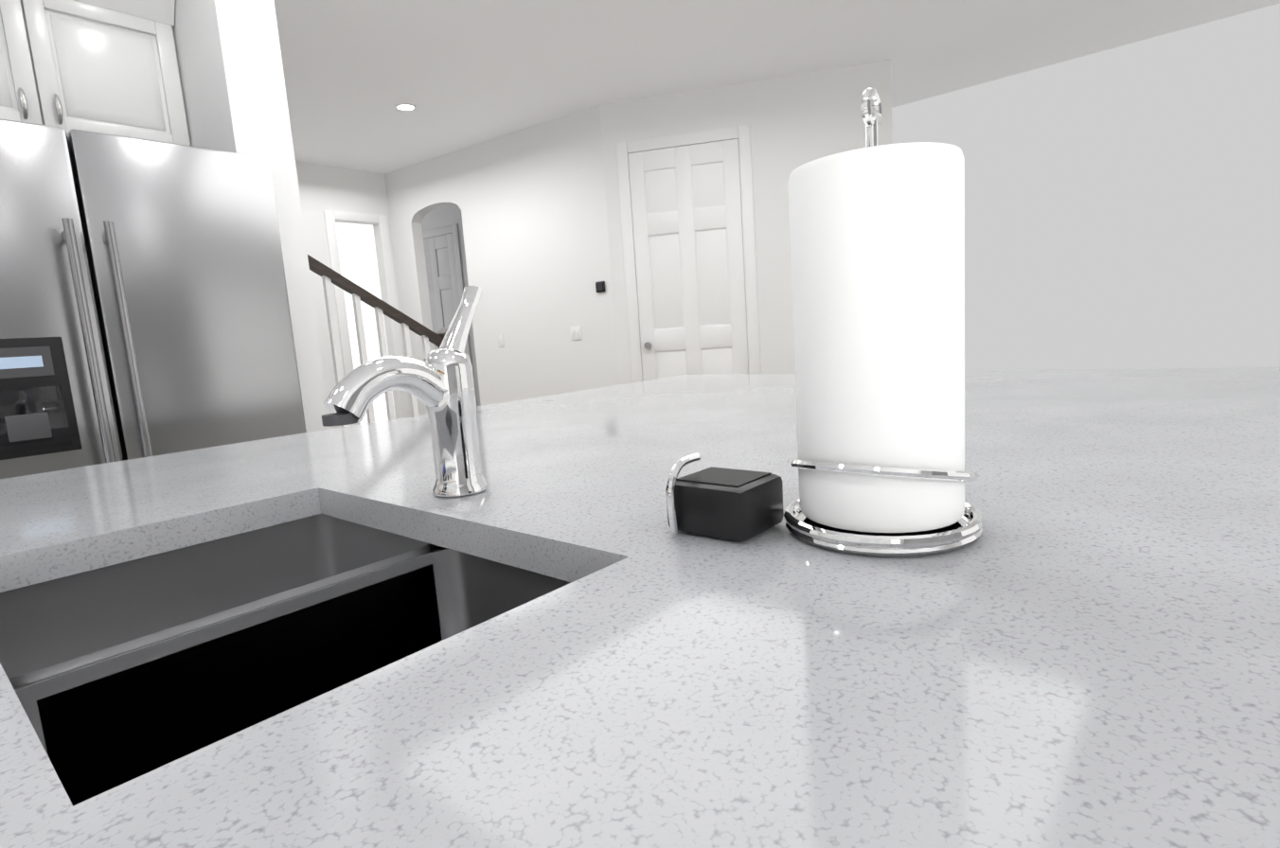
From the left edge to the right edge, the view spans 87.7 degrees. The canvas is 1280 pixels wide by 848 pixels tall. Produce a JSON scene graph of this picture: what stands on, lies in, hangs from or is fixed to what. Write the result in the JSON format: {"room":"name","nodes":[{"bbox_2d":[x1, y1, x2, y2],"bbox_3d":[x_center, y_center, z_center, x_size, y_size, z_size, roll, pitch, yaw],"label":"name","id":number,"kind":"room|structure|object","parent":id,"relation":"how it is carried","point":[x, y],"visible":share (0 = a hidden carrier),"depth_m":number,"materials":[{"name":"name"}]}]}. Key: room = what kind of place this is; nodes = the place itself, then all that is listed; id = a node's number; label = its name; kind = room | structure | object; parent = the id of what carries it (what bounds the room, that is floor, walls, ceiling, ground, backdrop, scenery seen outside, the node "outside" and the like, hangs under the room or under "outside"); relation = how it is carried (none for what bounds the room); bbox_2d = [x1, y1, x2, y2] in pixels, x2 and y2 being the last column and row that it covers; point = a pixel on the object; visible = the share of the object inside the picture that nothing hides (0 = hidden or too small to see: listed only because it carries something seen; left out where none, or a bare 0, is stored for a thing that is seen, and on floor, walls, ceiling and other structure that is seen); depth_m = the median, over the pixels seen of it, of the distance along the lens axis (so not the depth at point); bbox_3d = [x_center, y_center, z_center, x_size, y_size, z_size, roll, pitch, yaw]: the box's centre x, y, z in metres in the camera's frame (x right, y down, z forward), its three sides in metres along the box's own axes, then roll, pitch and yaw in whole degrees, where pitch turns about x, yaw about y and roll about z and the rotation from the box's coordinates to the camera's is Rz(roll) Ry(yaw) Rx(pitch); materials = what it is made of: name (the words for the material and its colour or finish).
{"room":"kitchen","nodes":[
{"label":"kitchen","id":0,"kind":"room"},
{"bbox_2d":[172,0,330,432],"bbox_3d":[-1.688,-0.618,2.854,0.762,2.890,0.210,3,10,40],"label":"wall","id":1,"kind":"structure","parent":0,"point":[229,61],"depth_m":2.57,"materials":[{"name":"white paint"}]},
{"bbox_2d":[295,160,411,428],"bbox_3d":[-3.756,-0.859,5.649,0.140,2.890,3.950,3,10,40],"label":"wall","id":2,"kind":"structure","parent":0,"point":[346,223],"depth_m":6.55,"materials":[{"name":"white paint"}]},
{"bbox_2d":[384,105,619,415],"bbox_3d":[-1.923,-1.220,7.375,5.146,2.890,1.382,3,10,40],"label":"wall","id":3,"kind":"structure","parent":0,"point":[513,226],"depth_m":5.96,"materials":[{"name":"white paint"}]},
{"bbox_2d":[497,334,504,347],"bbox_3d":[-1.296,-0.775,6.211,0.072,0.116,0.010,2,9,35],"label":"switch plate","id":4,"kind":"object","parent":3,"relation":"attached to","point":[501,341],"visible":1,"depth_m":6.21,"materials":[{"name":"white plastic"}]},
{"bbox_2d":[569,325,582,340],"bbox_3d":[-0.548,-0.774,5.686,0.118,0.116,0.010,2,9,35],"label":"switch plate","id":5,"kind":"object","parent":3,"relation":"attached to","point":[576,332],"visible":1,"depth_m":5.68,"materials":[{"name":"white plastic"}]},
{"bbox_2d":[595,281,604,292],"bbox_3d":[-0.324,-1.122,5.457,0.090,0.090,0.023,2,9,35],"label":"thermostat","id":6,"kind":"object","parent":3,"relation":"attached to","point":[599,286],"visible":1,"depth_m":5.44,"materials":[{"name":"black plastic"}]},
{"bbox_2d":[599,59,891,384],"bbox_3d":[0.828,-1.107,5.178,2.153,2.890,0.185,-2,8,14],"label":"wall","id":7,"kind":"structure","parent":0,"point":[697,195],"depth_m":5.14,"materials":[{"name":"white paint"}]},
{"bbox_2d":[273,0,1279,174],"bbox_3d":[-1.415,-2.214,3.328,11.900,0.100,8.500,3,10,40],"label":"ceiling","id":8,"kind":"structure","parent":0,"point":[461,74],"depth_m":4.34,"materials":[{"name":"white paint"}]},
{"bbox_2d":[395,103,416,110],"bbox_3d":[-1.744,-2.361,4.967,0.148,0.007,0.148,3,10,40],"label":"recessed light","id":9,"kind":"object","parent":8,"relation":"in","point":[405,107],"visible":1,"depth_m":4.96,"materials":[{"name":"white"}]},
{"bbox_3d":[-1.214,0.722,3.729,11.900,0.060,8.500,3,10,40],"label":"floor","id":10,"kind":"structure","parent":0,"visible":0},
{"bbox_2d":[0,118,306,479],"bbox_3d":[-1.791,0.027,2.297,0.932,1.780,0.910,3,10,40],"label":"refrigerator","id":11,"kind":"object","parent":10,"relation":"on","point":[144,307],"visible":0.52,"depth_m":1.98,"materials":[{"name":"grey metal"}]},
{"bbox_2d":[307,254,448,426],"bbox_3d":[-2.337,-0.556,3.748,0.995,2.614,2.470,3,10,40],"label":"stair railing","id":12,"kind":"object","parent":10,"relation":"on","point":[356,292],"depth_m":3.93,"materials":[{"name":"white"}]},
{"bbox_2d":[0,367,1279,847],"bbox_3d":[0.561,0.470,1.094,3.000,0.910,2.474,3,10,40],"label":"countertop","id":13,"kind":"structure","parent":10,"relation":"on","point":[557,632],"depth_m":0.47,"materials":[{"name":"white stone"}]},
{"bbox_2d":[321,285,487,497],"bbox_3d":[-0.286,-0.037,0.844,0.072,0.272,0.232,3,10,40],"label":"faucet","id":14,"kind":"object","parent":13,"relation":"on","point":[439,383],"visible":1,"depth_m":0.86,"materials":[{"name":"silver metal"}]},
{"bbox_2d":[665,453,783,541],"bbox_3d":[0.079,0.066,0.646,0.090,0.072,0.091,3,10,40],"label":"sponge caddy","id":15,"kind":"object","parent":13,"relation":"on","point":[734,505],"visible":1,"depth_m":0.62,"materials":[{"name":"black plastic"}]},
{"bbox_2d":[783,88,984,556],"bbox_3d":[0.211,-0.096,0.597,0.174,0.388,0.175,3,10,40],"label":"paper towel holder","id":16,"kind":"object","parent":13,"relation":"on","point":[877,236],"visible":1,"depth_m":0.54,"materials":[{"name":"white paper"}]},
{"bbox_3d":[-1.705,-0.062,-1.206,6.295,2.890,0.128,3,10,40],"label":"wall","id":17,"kind":"structure","parent":0,"visible":0},
{"bbox_2d":[0,0,190,145],"bbox_3d":[-2.277,-1.348,2.458,0.327,0.600,0.924,3,10,40],"label":"upper cabinet","id":18,"kind":"object","parent":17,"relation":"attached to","point":[106,66],"visible":0.79,"depth_m":2.48,"materials":[{"name":"grey wood"}]}
]}

